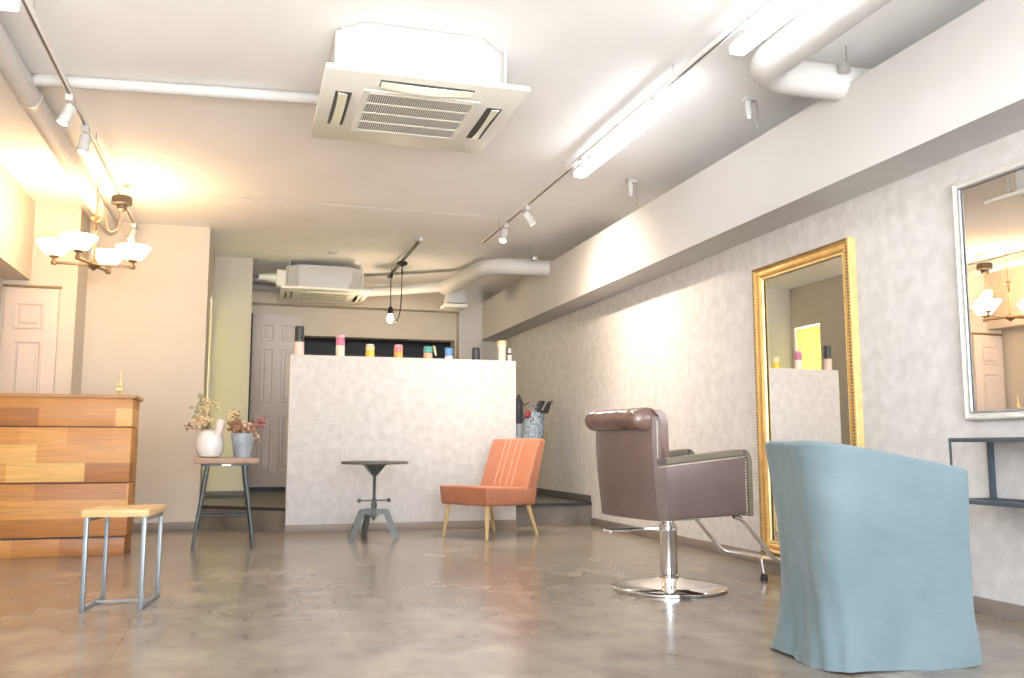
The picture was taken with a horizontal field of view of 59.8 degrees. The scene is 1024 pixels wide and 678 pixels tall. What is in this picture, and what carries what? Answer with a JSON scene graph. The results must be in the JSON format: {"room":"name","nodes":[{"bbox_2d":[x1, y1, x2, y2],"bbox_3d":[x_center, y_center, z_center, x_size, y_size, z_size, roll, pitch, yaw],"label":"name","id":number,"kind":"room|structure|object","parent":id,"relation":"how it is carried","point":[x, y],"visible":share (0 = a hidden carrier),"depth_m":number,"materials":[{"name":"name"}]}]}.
{"room":"salon","nodes":[
{"label":"salon","id":0,"kind":"room"},
{"bbox_2d":[0,277,2,315],"bbox_3d":[-3.230,-0.302,3.269,0.150,2.980,10.800,2,-7,-17],"label":"wall","id":1,"kind":"structure","parent":0,"point":[1,279],"depth_m":7.85,"materials":[{"name":"beige paint"}]},
{"bbox_2d":[0,162,35,280],"bbox_3d":[-2.981,-1.451,3.219,0.220,0.710,10.000,2,-7,-17],"label":"beam","id":2,"kind":"structure","parent":0,"point":[17,208],"depth_m":7.43,"materials":[{"name":"beige paint"}]},
{"bbox_2d":[0,203,90,393],"bbox_3d":[-4.324,0.291,8.203,0.600,2.980,0.650,2,-7,-17],"label":"wall","id":3,"kind":"structure","parent":0,"point":[51,220],"depth_m":8.04,"materials":[{"name":"beige paint"}]},
{"bbox_2d":[0,287,59,393],"bbox_3d":[-4.271,0.634,7.806,0.430,2.185,0.047,2,-7,-17],"label":"door","id":4,"kind":"structure","parent":3,"relation":"in","point":[30,323],"depth_m":7.87,"materials":[{"name":"beige paint"}]},
{"bbox_2d":[3,284,61,288],"bbox_3d":[-4.280,-0.469,7.953,0.470,0.020,0.025,2,-7,-17],"label":"trim","id":5,"kind":"structure","parent":3,"relation":"attached to","point":[4,285],"depth_m":7.95,"materials":[{"name":"brown wood"}]},
{"bbox_2d":[81,220,210,522],"bbox_3d":[-3.581,0.349,8.683,1.100,2.980,0.150,2,-7,-17],"label":"wall","id":6,"kind":"structure","parent":0,"point":[147,323],"depth_m":8.64,"materials":[{"name":"beige paint"}]},
{"bbox_2d":[133,522,194,530],"bbox_3d":[-3.558,1.782,8.432,1.100,0.075,0.012,2,-7,-17],"label":"baseboard","id":7,"kind":"structure","parent":6,"relation":"attached to","point":[166,525],"depth_m":8.51,"materials":[{"name":"plastic"}]},
{"bbox_2d":[200,236,214,499],"bbox_3d":[-3.334,0.454,9.559,0.120,2.980,1.400,2,-7,-17],"label":"wall","id":8,"kind":"structure","parent":0,"point":[212,256],"depth_m":9.47,"materials":[{"name":"beige paint"}]},
{"bbox_2d":[203,304,210,473],"bbox_3d":[-3.370,0.628,9.748,0.044,2.120,0.562,2,-7,-17],"label":"mirror","id":9,"kind":"object","parent":8,"relation":"hanging from","point":[210,304],"visible":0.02,"depth_m":10.02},
{"bbox_2d":[205,256,252,490],"bbox_3d":[-3.438,0.611,10.860,0.430,2.980,1.430,2,-7,-17],"label":"wall","id":10,"kind":"structure","parent":0,"point":[233,276],"depth_m":10.22,"materials":[{"name":"beige paint"}]},
{"bbox_2d":[205,491,244,497],"bbox_3d":[-3.040,1.675,9.390,0.430,0.075,1.350,2,-7,-17],"label":"baseboard","id":11,"kind":"structure","parent":10,"relation":"attached to","point":[208,494],"depth_m":10.02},
{"bbox_2d":[253,277,275,284],"bbox_3d":[-2.836,-0.741,11.640,1.065,0.082,0.084,2,-7,-17],"label":"pipe","id":12,"kind":"object","parent":10,"relation":"attached to","point":[256,280],"visible":0.07,"depth_m":11.49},
{"bbox_2d":[252,284,280,291],"bbox_3d":[-2.836,-0.652,11.629,1.065,0.082,0.084,2,-7,-17],"label":"pipe","id":13,"kind":"object","parent":10,"relation":"attached to","point":[258,287],"visible":0.34,"depth_m":11.49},
{"bbox_2d":[252,283,459,313],"bbox_3d":[-2.082,-0.580,12.058,2.770,0.330,0.200,2,-7,-17],"label":"beam","id":14,"kind":"structure","parent":0,"point":[431,302],"depth_m":12.06,"materials":[{"name":"beige paint"}]},
{"bbox_2d":[248,292,497,487],"bbox_3d":[-1.887,0.771,12.191,3.510,2.980,0.250,2,-7,-17],"label":"wall","id":15,"kind":"structure","parent":0,"point":[358,324],"depth_m":12.20,"materials":[{"name":"beige paint"}]},
{"bbox_2d":[247,313,285,491],"bbox_3d":[-3.104,0.822,11.650,0.665,2.310,0.070,2,-7,-17],"label":"trim","id":16,"kind":"structure","parent":15,"relation":"attached to","point":[255,488],"depth_m":11.53,"materials":[{"name":"wood"}]},
{"bbox_2d":[248,314,301,486],"bbox_3d":[-3.096,0.797,11.634,0.630,2.245,0.101,2,-7,-17],"label":"door","id":17,"kind":"structure","parent":15,"relation":"in","point":[273,336],"depth_m":11.63,"materials":[{"name":"paint"}]},
{"bbox_2d":[304,338,450,356],"bbox_3d":[-1.956,0.605,12.636,2.380,1.415,0.600,2,-7,-17],"label":"wall","id":18,"kind":"structure","parent":0,"point":[311,345],"depth_m":12.95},
{"bbox_2d":[304,353,444,358],"bbox_3d":[-2.019,0.707,12.836,2.280,0.960,0.060,2,-7,-17],"label":"trim","id":19,"kind":"structure","parent":18,"relation":"attached to","point":[329,354],"depth_m":12.83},
{"bbox_2d":[285,354,516,532],"bbox_3d":[-1.047,1.015,8.697,2.234,1.660,0.162,2,-7,-17],"label":"wall","id":20,"kind":"structure","parent":0,"point":[442,417],"depth_m":8.59,"materials":[{"name":"paint"}]},
{"bbox_2d":[294,326,304,354],"bbox_3d":[-2.037,0.018,8.525,0.094,0.280,0.094,2,-7,-17],"label":"spray can","id":21,"kind":"object","parent":20,"relation":"on","point":[299,330],"visible":0.94,"depth_m":8.49,"materials":[{"name":"metal"}]},
{"bbox_2d":[336,334,344,355],"bbox_3d":[-1.665,0.063,8.632,0.086,0.215,0.086,2,-7,-17],"label":"spray can","id":22,"kind":"object","parent":20,"relation":"on","point":[340,341],"visible":0.94,"depth_m":8.60,"materials":[{"name":"metal"}]},
{"bbox_2d":[365,344,374,356],"bbox_3d":[-1.389,0.116,8.708,0.088,0.128,0.088,2,-7,-17],"label":"spray can","id":23,"kind":"object","parent":20,"relation":"on","point":[370,348],"visible":0.92,"depth_m":8.67,"materials":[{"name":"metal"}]},
{"bbox_2d":[394,345,402,357],"bbox_3d":[-1.123,0.124,8.788,0.088,0.132,0.088,2,-7,-17],"label":"spray can","id":24,"kind":"object","parent":20,"relation":"on","point":[398,349],"visible":0.95,"depth_m":8.75,"materials":[{"name":"metal"}]},
{"bbox_2d":[423,346,436,357],"bbox_3d":[-0.818,0.133,8.878,0.129,0.136,0.088,2,-7,-17],"label":"spray can","id":25,"kind":"object","parent":20,"relation":"on","point":[427,349],"visible":0.95,"depth_m":8.84,"materials":[{"name":"teal metal"}]},
{"bbox_2d":[445,347,452,358],"bbox_3d":[-0.634,0.143,8.932,0.084,0.128,0.084,2,-7,-17],"label":"spray can","id":26,"kind":"object","parent":20,"relation":"on","point":[448,350],"visible":0.97,"depth_m":8.90,"materials":[{"name":"blue metal"}]},
{"bbox_2d":[472,347,479,359],"bbox_3d":[-0.366,0.153,9.012,0.082,0.128,0.082,2,-7,-17],"label":"spray can","id":27,"kind":"object","parent":20,"relation":"on","point":[475,351],"visible":0.88,"depth_m":8.98,"materials":[{"name":"black metal"}]},
{"bbox_2d":[497,340,506,360],"bbox_3d":[-0.103,0.123,9.095,0.096,0.207,0.096,2,-7,-17],"label":"lotion bottle","id":28,"kind":"object","parent":20,"relation":"on","point":[501,344],"visible":0.94,"depth_m":9.06,"materials":[{"name":"plastic"}]},
{"bbox_2d":[507,348,511,360],"bbox_3d":[-0.026,0.163,9.113,0.048,0.132,0.047,2,-7,-17],"label":"bottle","id":29,"kind":"object","parent":20,"relation":"on","point":[509,353],"visible":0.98,"depth_m":9.10,"materials":[{"name":"white plastic"}]},
{"bbox_2d":[456,288,481,359],"bbox_3d":[-0.599,0.681,12.363,0.330,2.760,0.180,2,-7,-17],"label":"column","id":30,"kind":"structure","parent":0,"point":[468,320],"depth_m":12.39,"materials":[{"name":"paint"}]},
{"bbox_2d":[0,0,985,292],"bbox_3d":[-1.168,-1.581,5.620,6.350,0.120,13.800,2,-7,-17],"label":"ceiling","id":31,"kind":"structure","parent":0,"point":[585,65],"depth_m":5.99,"materials":[{"name":"paint"}]},
{"bbox_2d":[16,89,43,109],"bbox_3d":[-2.921,-1.470,5.394,0.148,0.154,0.040,2,-7,-17],"label":"clamp","id":32,"kind":"object","parent":31,"relation":"attached to","point":[40,103],"visible":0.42,"depth_m":5.39,"materials":[{"name":"metal"}]},
{"bbox_2d":[0,22,117,235],"bbox_3d":[-2.411,-1.670,3.701,0.136,0.136,10.440,2,-7,-17],"label":"duct","id":33,"kind":"object","parent":32,"relation":"hanging from","point":[13,69],"visible":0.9,"depth_m":5.75,"materials":[{"name":"white metal"}]},
{"bbox_2d":[19,0,138,230],"bbox_3d":[-2.402,-1.596,4.541,0.034,0.106,8.650,2,-7,-17],"label":"rail","id":34,"kind":"object","parent":31,"relation":"attached to","point":[29,10],"visible":0.76,"depth_m":5.08,"materials":[{"name":"metal"}]},
{"bbox_2d":[0,0,18,11],"bbox_3d":[-2.093,-1.646,3.363,0.104,0.078,1.620,2,-7,-17],"label":"fluorescent light","id":35,"kind":"object","parent":34,"relation":"hanging from","point":[9,5],"visible":1,"depth_m":4.07,"materials":[{"name":"white plastic"}]},
{"bbox_2d":[56,93,76,126],"bbox_3d":[-2.657,-1.360,5.314,0.108,0.181,0.110,2,-7,-17],"label":"spotlight","id":36,"kind":"object","parent":34,"relation":"hanging from","point":[68,111],"visible":1,"depth_m":5.28,"materials":[{"name":"white plastic"}]},
{"bbox_2d":[76,125,91,154],"bbox_3d":[-2.801,-1.298,5.830,0.085,0.181,0.110,2,-7,-17],"label":"spotlight","id":37,"kind":"object","parent":34,"relation":"hanging from","point":[85,138],"visible":1,"depth_m":5.80,"materials":[{"name":"white plastic"}]},
{"bbox_2d":[36,178,150,273],"bbox_3d":[-3.385,-0.935,7.240,0.616,0.774,0.730,-5,-8,34],"label":"chandelier","id":38,"kind":"object","parent":34,"relation":"hanging from","point":[78,242],"visible":1,"depth_m":7.21,"materials":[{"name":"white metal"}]},
{"bbox_2d":[127,223,137,242],"bbox_3d":[-3.564,-0.993,8.369,0.072,0.180,0.139,0,-7,-2],"label":"spotlight","id":39,"kind":"object","parent":34,"relation":"hanging from","point":[133,232],"visible":1,"depth_m":8.34,"materials":[{"name":"white plastic"}]},
{"bbox_2d":[33,74,318,104],"bbox_3d":[-1.990,-1.504,5.374,1.650,0.068,0.070,1,-7,-10],"label":"drain pipe","id":40,"kind":"object","parent":31,"relation":"attached to","point":[44,80],"visible":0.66,"depth_m":5.34,"materials":[{"name":"white plastic"}]},
{"bbox_2d":[20,181,481,216],"bbox_3d":[-2.181,-1.240,7.936,3.950,0.004,0.005,2,-7,-17],"label":"trim","id":41,"kind":"structure","parent":31,"relation":"attached to","point":[20,181],"depth_m":7.92,"materials":[{"name":"paint"}]},
{"bbox_2d":[259,260,370,304],"bbox_3d":[-2.443,-0.685,10.932,1.290,0.390,1.040,2,-7,-17],"label":"air conditioner","id":42,"kind":"object","parent":31,"relation":"hanging from","point":[303,283],"visible":1,"depth_m":10.56,"materials":[{"name":"beige plastic"}]},
{"bbox_2d":[364,282,439,296],"bbox_3d":[-1.382,-0.617,11.123,1.145,0.140,0.132,-2,-7,15],"label":"duct","id":43,"kind":"object","parent":42,"relation":"attached to","point":[423,287],"visible":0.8,"depth_m":11.06,"materials":[{"name":"white metal"}]},
{"bbox_2d":[328,250,336,253],"bbox_3d":[-2.021,-0.974,10.021,0.110,0.034,0.110,2,-7,-17],"label":"smoke detector","id":44,"kind":"object","parent":31,"relation":"attached to","point":[329,251],"visible":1,"depth_m":9.98,"materials":[{"name":"white plastic"}]},
{"bbox_2d":[387,237,422,277],"bbox_3d":[-1.233,-0.930,10.069,0.040,0.110,2.150,2,-7,-17],"label":"rail","id":45,"kind":"object","parent":31,"relation":"attached to","point":[420,239],"visible":0.94,"depth_m":9.66,"materials":[{"name":"metal"}]},
{"bbox_2d":[387,261,407,322],"bbox_3d":[-1.359,-0.513,10.443,0.124,0.639,0.914,2,-7,-17],"label":"pendant lamp","id":46,"kind":"object","parent":45,"relation":"hanging from","point":[390,318],"visible":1,"depth_m":10.74,"materials":[{"name":"black metal"}]},
{"bbox_2d":[388,306,392,313],"bbox_3d":[-1.478,-0.353,10.825,0.068,0.095,0.067,2,-7,-17],"label":"socket","id":47,"kind":"object","parent":46,"relation":"attached to","point":[390,309],"depth_m":10.80,"materials":[{"name":"black metal"}]},
{"bbox_2d":[311,22,529,153],"bbox_3d":[-0.569,-1.412,5.128,1.076,0.331,1.076,2,-7,-17],"label":"air conditioner","id":48,"kind":"object","parent":31,"relation":"hanging from","point":[381,84],"visible":1,"depth_m":4.79,"materials":[{"name":"beige plastic"}]},
{"bbox_2d":[529,243,537,260],"bbox_3d":[0.229,-0.944,9.654,0.095,0.180,0.060,2,-7,-17],"label":"clamp","id":49,"kind":"object","parent":31,"relation":"attached to","point":[533,258],"visible":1,"depth_m":9.63,"materials":[{"name":"metal"}]},
{"bbox_2d":[439,258,550,294],"bbox_3d":[-0.317,-0.732,10.165,1.932,0.176,0.755,-6,-9,40],"label":"duct","id":50,"kind":"object","parent":49,"relation":"hanging from","point":[500,266],"visible":0.98,"depth_m":9.69,"materials":[{"name":"white metal"}]},
{"bbox_2d":[440,288,466,310],"bbox_3d":[-0.716,-0.494,10.945,0.280,0.244,0.280,2,-7,-17],"label":"vent box","id":51,"kind":"object","parent":50,"relation":"attached to","point":[455,300],"visible":0.92,"depth_m":10.84,"materials":[{"name":"white metal"}]},
{"bbox_2d":[481,0,772,242],"bbox_3d":[0.875,-1.507,5.281,0.034,0.106,8.200,2,-7,-17],"label":"rail","id":52,"kind":"object","parent":31,"relation":"attached to","point":[761,4],"visible":1,"depth_m":5.37,"materials":[{"name":"metal"}]},
{"bbox_2d":[499,223,508,242],"bbox_3d":[-0.076,-0.992,8.376,0.104,0.181,0.118,2,-7,-17],"label":"spotlight","id":53,"kind":"object","parent":52,"relation":"hanging from","point":[505,232],"visible":1,"depth_m":8.34,"materials":[{"name":"white plastic"}]},
{"bbox_2d":[522,205,535,226],"bbox_3d":[0.149,-1.067,7.763,0.125,0.177,0.110,2,-7,-17],"label":"spotlight","id":54,"kind":"object","parent":52,"relation":"hanging from","point":[527,216],"visible":1,"depth_m":7.73,"materials":[{"name":"white plastic"}]},
{"bbox_2d":[574,87,682,177],"bbox_3d":[0.722,-1.337,5.929,0.110,0.078,1.600,2,-7,-17],"label":"fluorescent light","id":55,"kind":"object","parent":52,"relation":"hanging from","point":[664,104],"visible":1,"depth_m":5.72,"materials":[{"name":"white plastic"}]},
{"bbox_2d":[729,0,813,55],"bbox_3d":[1.367,-1.591,3.820,0.130,0.078,1.620,2,-7,-17],"label":"fluorescent light","id":56,"kind":"object","parent":52,"relation":"hanging from","point":[756,32],"visible":1,"depth_m":4.30,"materials":[{"name":"white plastic"}]},
{"bbox_2d":[625,178,637,204],"bbox_3d":[0.989,-1.210,7.318,0.094,0.210,0.060,2,-7,-17],"label":"hanger","id":57,"kind":"object","parent":31,"relation":"attached to","point":[630,181],"visible":1,"depth_m":7.30,"materials":[{"name":"white plastic"}]},
{"bbox_2d":[628,182,632,193],"bbox_3d":[0.975,-1.240,7.318,0.047,0.092,0.042,2,-7,-17],"label":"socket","id":58,"kind":"object","parent":57,"relation":"attached to","point":[630,184],"depth_m":7.30,"materials":[{"name":"white plastic"}]},
{"bbox_2d":[742,95,757,129],"bbox_3d":[1.500,-1.419,5.584,0.094,0.210,0.060,2,-7,-17],"label":"hanger","id":59,"kind":"object","parent":31,"relation":"attached to","point":[748,99],"visible":1,"depth_m":5.57,"materials":[{"name":"white plastic"}]},
{"bbox_2d":[745,100,752,115],"bbox_3d":[1.486,-1.449,5.584,0.047,0.092,0.042,2,-7,-17],"label":"socket","id":60,"kind":"object","parent":59,"relation":"attached to","point":[748,103],"depth_m":5.57,"materials":[{"name":"white plastic"}]},
{"bbox_2d":[838,46,850,73],"bbox_3d":[1.813,-1.531,4.861,0.055,0.160,0.040,2,-7,-17],"label":"clamp","id":61,"kind":"object","parent":31,"relation":"attached to","point":[843,68],"visible":1,"depth_m":4.84,"materials":[{"name":"metal"}]},
{"bbox_2d":[750,0,891,100],"bbox_3d":[2.365,-1.737,2.476,0.818,0.196,5.358,2,-7,-17],"label":"duct","id":62,"kind":"object","parent":61,"relation":"hanging from","point":[780,65],"visible":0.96,"depth_m":4.51,"materials":[{"name":"white metal"}]},
{"bbox_2d":[0,525,1023,677],"bbox_3d":[-1.168,1.497,5.250,6.350,0.120,13.800,2,-7,-17],"label":"floor","id":63,"kind":"structure","parent":0,"point":[518,602],"depth_m":4.23,"materials":[{"name":"concrete"}]},
{"bbox_2d":[0,393,143,558],"bbox_3d":[-3.532,1.018,6.717,1.292,1.183,0.525,2,-7,-17],"label":"dresser","id":64,"kind":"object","parent":63,"relation":"on","point":[62,456],"depth_m":6.53,"materials":[{"name":"brown wood"}]},
{"bbox_2d":[0,393,143,401],"bbox_3d":[-3.532,0.444,6.786,1.292,0.028,0.525,2,-7,-17],"label":"countertop","id":65,"kind":"structure","parent":64,"relation":"on","point":[135,397],"depth_m":6.59,"materials":[{"name":"brown wood"}]},
{"bbox_2d":[115,372,123,394],"bbox_3d":[-3.030,0.348,6.878,0.065,0.189,0.065,2,-7,-17],"label":"ornament","id":66,"kind":"object","parent":64,"relation":"on","point":[120,373],"visible":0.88,"depth_m":6.87,"materials":[{"name":"gold metal"}]},
{"bbox_2d":[79,504,165,611],"bbox_3d":[-1.989,1.108,4.556,0.314,0.487,0.410,1,-7,-10],"label":"stool","id":67,"kind":"object","parent":63,"relation":"on","point":[147,512],"visible":1,"depth_m":4.42,"materials":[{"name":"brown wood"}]},
{"bbox_2d":[190,457,258,549],"bbox_3d":[-2.310,1.312,7.157,0.495,0.708,0.336,2,-7,-18],"label":"stool","id":68,"kind":"object","parent":63,"relation":"on","point":[219,461],"visible":1,"depth_m":7.05,"materials":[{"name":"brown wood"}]},
{"bbox_2d":[196,419,224,457],"bbox_3d":[-2.428,0.801,7.162,0.220,0.306,0.218,2,-7,-17],"label":"vase","id":69,"kind":"object","parent":68,"relation":"on","point":[209,443],"visible":1,"depth_m":7.08,"materials":[{"name":"white ceramic"}]},
{"bbox_2d":[184,393,220,430],"bbox_3d":[-2.491,0.643,7.169,0.283,0.434,0.197,2,-7,-17],"label":"dried flowers","id":70,"kind":"object","parent":69,"relation":"in","point":[202,421],"visible":0.96,"depth_m":7.14,"materials":[{"name":"yellow plant"}]},
{"bbox_2d":[230,433,253,457],"bbox_3d":[-2.180,0.861,7.198,0.196,0.196,0.196,2,-7,-17],"label":"bucket","id":71,"kind":"object","parent":68,"relation":"on","point":[242,443],"visible":0.95,"depth_m":7.13,"materials":[{"name":"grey metal"}]},
{"bbox_2d":[225,408,267,444],"bbox_3d":[-2.173,0.725,7.230,0.366,0.335,0.278,2,-7,-17],"label":"dried flowers","id":72,"kind":"object","parent":71,"relation":"in","point":[237,426],"visible":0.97,"depth_m":7.19,"materials":[{"name":"plant"}]},
{"bbox_2d":[341,461,407,539],"bbox_3d":[-1.204,1.403,7.774,0.584,0.669,0.584,2,-7,-17],"label":"side table","id":73,"kind":"object","parent":63,"relation":"on","point":[374,468],"visible":1,"depth_m":7.74,"materials":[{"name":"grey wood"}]},
{"bbox_2d":[198,505,591,532],"bbox_3d":[-1.516,1.930,10.221,3.840,0.208,3.445,2,-7,-17],"label":"platform","id":74,"kind":"object","parent":63,"relation":"on","point":[263,521],"visible":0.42,"depth_m":8.63,"materials":[{"name":"concrete"}]},
{"bbox_2d":[203,491,581,507],"bbox_3d":[-1.516,1.821,10.234,3.840,0.012,3.445,2,-7,-17],"label":"platform surface","id":75,"kind":"object","parent":74,"relation":"on","point":[276,499],"visible":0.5,"depth_m":9.54,"materials":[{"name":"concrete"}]},
{"bbox_2d":[516,395,528,438],"bbox_3d":[0.104,1.171,9.646,0.175,1.138,0.104,2,-7,-17],"label":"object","id":76,"kind":"object","parent":75,"relation":"on","point":[519,407],"visible":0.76,"depth_m":9.63,"materials":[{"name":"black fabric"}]},
{"bbox_2d":[522,405,543,438],"bbox_3d":[0.199,1.264,10.002,0.333,1.039,0.226,2,-7,-17],"label":"bag","id":77,"kind":"object","parent":75,"relation":"on","point":[533,426],"visible":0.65,"depth_m":9.96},
{"bbox_2d":[523,405,530,417],"bbox_3d":[0.170,0.816,9.961,0.092,0.147,0.040,2,-7,-17],"label":"pouch","id":78,"kind":"object","parent":77,"relation":"on","point":[527,413],"visible":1,"depth_m":9.94,"materials":[{"name":"plastic"}]},
{"bbox_2d":[534,401,552,413],"bbox_3d":[0.363,0.769,10.073,0.229,0.145,0.094,3,-8,-26],"label":"pouch","id":79,"kind":"object","parent":77,"relation":"on","point":[543,406],"visible":1,"depth_m":10.03,"materials":[{"name":"fabric"}]},
{"bbox_2d":[202,502,591,510],"bbox_3d":[-1.087,1.634,8.665,3.902,0.028,0.526,1,-7,-7],"label":"trim","id":80,"kind":"structure","parent":74,"relation":"attached to","point":[572,503],"depth_m":8.59,"materials":[{"name":"rubber"}]},
{"bbox_2d":[440,438,544,540],"bbox_3d":[-0.171,1.338,8.078,0.617,0.880,0.767,-6,-9,43],"label":"lounge chair","id":81,"kind":"object","parent":63,"relation":"on","point":[511,472],"visible":1,"depth_m":8.05,"materials":[{"name":"orange leather"}]},
{"bbox_2d":[585,407,780,597],"bbox_3d":[1.045,0.919,5.159,1.135,1.007,0.657,3,-8,-24],"label":"salon chair","id":82,"kind":"object","parent":63,"relation":"on","point":[639,477],"visible":0.99,"depth_m":4.89,"materials":[{"name":"brown leather"}]},
{"bbox_2d":[652,409,668,457],"bbox_3d":[0.673,0.539,5.034,0.095,0.259,0.598,3,-8,-24],"label":"cushion","id":83,"kind":"object","parent":82,"relation":"on","point":[660,437],"depth_m":4.76,"materials":[{"name":"brown leather"}]},
{"bbox_2d":[765,440,981,672],"bbox_3d":[1.357,0.810,3.471,0.640,0.821,0.520,1,-7,-12],"label":"tub chair","id":84,"kind":"object","parent":63,"relation":"on","point":[875,552],"visible":1,"depth_m":3.25,"materials":[{"name":"blue fabric"}]},
{"bbox_2d":[482,0,1023,341],"bbox_3d":[1.593,-0.985,6.301,0.310,0.520,13.350,2,-7,-17],"label":"beam","id":85,"kind":"structure","parent":0,"point":[958,89],"depth_m":5.20,"materials":[{"name":"paint"}]},
{"bbox_2d":[504,129,1023,605],"bbox_3d":[1.797,0.064,6.315,0.160,2.980,13.800,2,-7,-17],"label":"wall","id":86,"kind":"structure","parent":0,"point":[679,343],"depth_m":6.05,"materials":[{"name":"paint"}]},
{"bbox_2d":[536,488,590,501],"bbox_3d":[0.316,1.843,10.788,0.012,0.075,3.435,2,-7,-17],"label":"baseboard","id":87,"kind":"structure","parent":86,"relation":"attached to","point":[560,494],"depth_m":9.88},
{"bbox_2d":[591,517,1023,622],"bbox_3d":[2.232,1.297,4.401,0.012,0.075,9.890,2,-7,-17],"label":"baseboard","id":88,"kind":"structure","parent":86,"relation":"attached to","point":[1005,610],"depth_m":6.30,"materials":[{"name":"plastic"}]},
{"bbox_2d":[751,237,864,555],"bbox_3d":[1.859,0.422,5.663,0.066,1.950,1.039,2,-7,-17],"label":"mirror","id":89,"kind":"object","parent":86,"relation":"attached to","point":[807,358],"visible":0.66,"depth_m":5.69,"materials":[{"name":"gold wood"}]},
{"bbox_2d":[764,255,849,541],"bbox_3d":[1.883,0.423,5.670,0.014,1.794,0.883,2,-7,-17],"label":"mirror glass","id":90,"kind":"object","parent":89,"relation":"attached to","point":[806,377],"depth_m":5.70,"materials":[{"name":"silver metal"}]},
{"bbox_2d":[948,437,1023,507],"bbox_3d":[2.393,0.538,3.531,0.250,0.302,1.470,2,-7,-17],"label":"console shelf","id":91,"kind":"object","parent":86,"relation":"attached to","point":[993,500],"visible":0.74,"depth_m":4.12,"materials":[{"name":"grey metal"}]},
{"bbox_2d":[974,499,1023,502],"bbox_3d":[2.393,0.678,3.514,0.210,0.008,1.430,2,-7,-17],"label":"shelf","id":92,"kind":"object","parent":91,"relation":"on","point":[975,500],"depth_m":4.05,"materials":[{"name":"grey metal"}]},
{"bbox_2d":[951,158,1023,420],"bbox_3d":[2.483,-0.286,3.691,0.036,1.200,1.635,2,-7,-16],"label":"wall mirror","id":93,"kind":"object","parent":86,"relation":"attached to","point":[988,206],"visible":1,"depth_m":4.28,"materials":[{"name":"silver metal"}]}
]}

